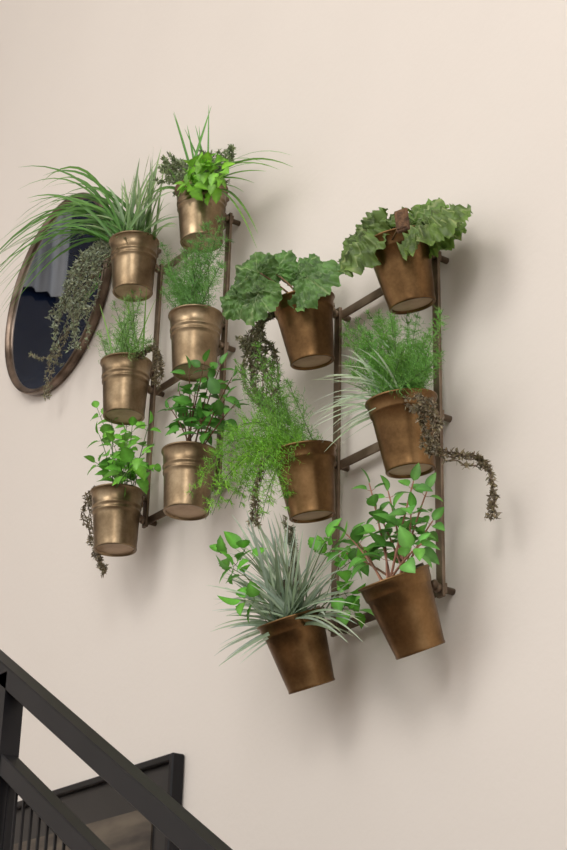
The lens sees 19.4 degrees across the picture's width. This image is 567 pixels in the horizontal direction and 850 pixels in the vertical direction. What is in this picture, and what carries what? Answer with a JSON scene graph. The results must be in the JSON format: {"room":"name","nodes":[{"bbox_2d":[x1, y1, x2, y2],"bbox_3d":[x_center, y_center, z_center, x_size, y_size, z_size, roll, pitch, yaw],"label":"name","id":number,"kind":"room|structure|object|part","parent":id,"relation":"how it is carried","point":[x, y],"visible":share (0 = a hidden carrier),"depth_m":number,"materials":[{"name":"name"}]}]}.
{"room":"staircase","nodes":[
{"label":"staircase","id":0,"kind":"room"},
{"bbox_2d":[0,0,566,849],"bbox_3d":[-0.045,-0.553,4.443,0.200,7.800,10.000,17,-28,-32],"label":"wall","id":1,"kind":"structure","parent":0,"point":[459,743],"depth_m":3.84,"materials":[{"name":"paint"}]},
{"bbox_2d":[5,192,111,395],"bbox_3d":[-0.705,-0.409,5.176,0.033,0.656,0.656,17,-28,-32],"label":"round mirror","id":2,"kind":"object","parent":1,"relation":"attached to","point":[27,331],"visible":0.61,"depth_m":5.22,"materials":[{"name":"metal"}]},
{"bbox_2d":[13,752,183,849],"bbox_3d":[-0.542,1.168,4.161,0.034,0.524,1.000,17,-28,-32],"label":"framed picture","id":3,"kind":"object","parent":1,"relation":"attached to","point":[101,808],"visible":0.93,"depth_m":4.05,"materials":[{"name":"black metal"}]},
{"bbox_2d":[13,810,152,849],"bbox_3d":[-0.543,1.168,4.160,0.006,0.304,0.800,17,-28,-32],"label":"print","id":4,"kind":"object","parent":3,"relation":"attached to","point":[117,829],"depth_m":4.03,"materials":[{"name":"paper"}]},
{"bbox_2d":[139,212,240,527],"bbox_3d":[-0.251,-0.142,4.317,0.060,0.775,0.371,17,-28,-32],"label":"rack","id":5,"kind":"object","parent":1,"relation":"attached to","point":[145,520],"visible":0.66,"depth_m":4.32,"materials":[{"name":"brown metal"}]},
{"bbox_2d":[0,150,177,401],"bbox_3d":[-0.609,-0.490,4.796,0.242,0.650,1.135,17,-28,-32],"label":"potted plant","id":6,"kind":"object","parent":5,"relation":"attached to","point":[133,251],"visible":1,"depth_m":4.68,"materials":[{"name":"green plant"}]},
{"bbox_3d":[-0.406,-0.433,4.543,0.153,0.164,0.140,15,-27,-33],"label":"metal pot","id":7,"kind":"part","parent":6,"relation":"part of","materials":[{"name":"brown metal"}]},
{"bbox_2d":[80,401,160,578],"bbox_3d":[-0.401,0.111,4.242,0.181,0.528,0.431,17,-28,-32],"label":"potted plant","id":8,"kind":"object","parent":5,"relation":"attached to","point":[116,508],"depth_m":4.21,"materials":[{"name":"green plant"}]},
{"bbox_2d":[95,287,164,424],"bbox_3d":[-0.423,-0.206,4.447,0.165,0.414,0.406,17,-28,-32],"label":"fern","id":9,"kind":"object","parent":5,"relation":"attached to","point":[126,374],"depth_m":4.35,"materials":[{"name":"gold metal"}]},
{"bbox_2d":[157,215,232,381],"bbox_3d":[-0.219,-0.338,4.188,0.170,0.455,0.393,17,-28,-32],"label":"fern","id":10,"kind":"object","parent":5,"relation":"attached to","point":[196,327],"depth_m":4.11,"materials":[{"name":"green plant"}]},
{"bbox_2d":[158,349,248,520],"bbox_3d":[-0.183,0.012,3.995,0.169,0.400,0.378,17,-28,-32],"label":"potted plant","id":11,"kind":"object","parent":5,"relation":"attached to","point":[181,459],"depth_m":3.96,"materials":[{"name":"green plant"}]},
{"bbox_2d":[146,108,291,252],"bbox_3d":[-0.212,-0.643,4.277,0.214,0.662,0.743,17,-28,-32],"label":"potted plant","id":12,"kind":"object","parent":5,"relation":"attached to","point":[201,190],"depth_m":4.22,"materials":[{"name":"green plant"}]},
{"bbox_2d":[325,251,455,636],"bbox_3d":[0.214,0.036,3.507,0.060,0.775,0.371,17,-28,-32],"label":"rack","id":13,"kind":"object","parent":1,"relation":"attached to","point":[440,589],"visible":0.43,"depth_m":3.51,"materials":[{"name":"brown metal"}]},
{"bbox_2d":[185,330,336,528],"bbox_3d":[-0.061,0.001,3.691,0.245,0.615,0.410,17,-28,-32],"label":"fern","id":14,"kind":"object","parent":13,"relation":"attached to","point":[305,473],"depth_m":3.57,"materials":[{"name":"green plant"}]},
{"bbox_2d":[220,250,343,378],"bbox_3d":[0.001,-0.286,3.750,0.223,0.342,0.388,17,-28,-32],"label":"potted plant","id":15,"kind":"object","parent":13,"relation":"attached to","point":[304,314],"depth_m":3.68,"materials":[{"name":"green plant"}]},
{"bbox_2d":[208,503,373,694],"bbox_3d":[0.022,0.314,3.412,0.249,0.459,0.749,17,-28,-32],"label":"potted plant","id":16,"kind":"object","parent":13,"relation":"attached to","point":[294,633],"depth_m":3.39,"materials":[{"name":"green plant"}]},
{"bbox_2d":[326,463,444,659],"bbox_3d":[0.192,0.280,3.239,0.175,0.390,0.410,17,-28,-32],"label":"potted plant","id":17,"kind":"object","parent":13,"relation":"attached to","point":[403,604],"depth_m":3.13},
{"bbox_2d":[338,198,472,314],"bbox_3d":[0.238,-0.364,3.476,0.221,0.275,0.425,17,-28,-32],"label":"potted plant","id":18,"kind":"object","parent":13,"relation":"attached to","point":[400,248],"depth_m":3.41,"materials":[{"name":"green plant"}]},
{"bbox_2d":[312,306,501,521],"bbox_3d":[0.206,-0.034,3.344,0.197,0.591,0.495,17,-28,-32],"label":"potted plant","id":19,"kind":"object","parent":13,"relation":"attached to","point":[403,413],"depth_m":3.27,"materials":[{"name":"green plant"}]},
{"bbox_3d":[-2.661,2.281,1.227,6.400,0.100,10.200,17,-28,-32],"label":"floor","id":20,"kind":"structure","parent":0,"visible":0},
{"bbox_2d":[0,649,232,849],"bbox_3d":[-0.101,1.556,2.419,0.930,2.674,4.761,17,-28,-32],"label":"staircase","id":21,"kind":"structure","parent":20,"relation":"on","point":[18,688],"depth_m":2.44,"materials":[{"name":"black metal"}]}
]}

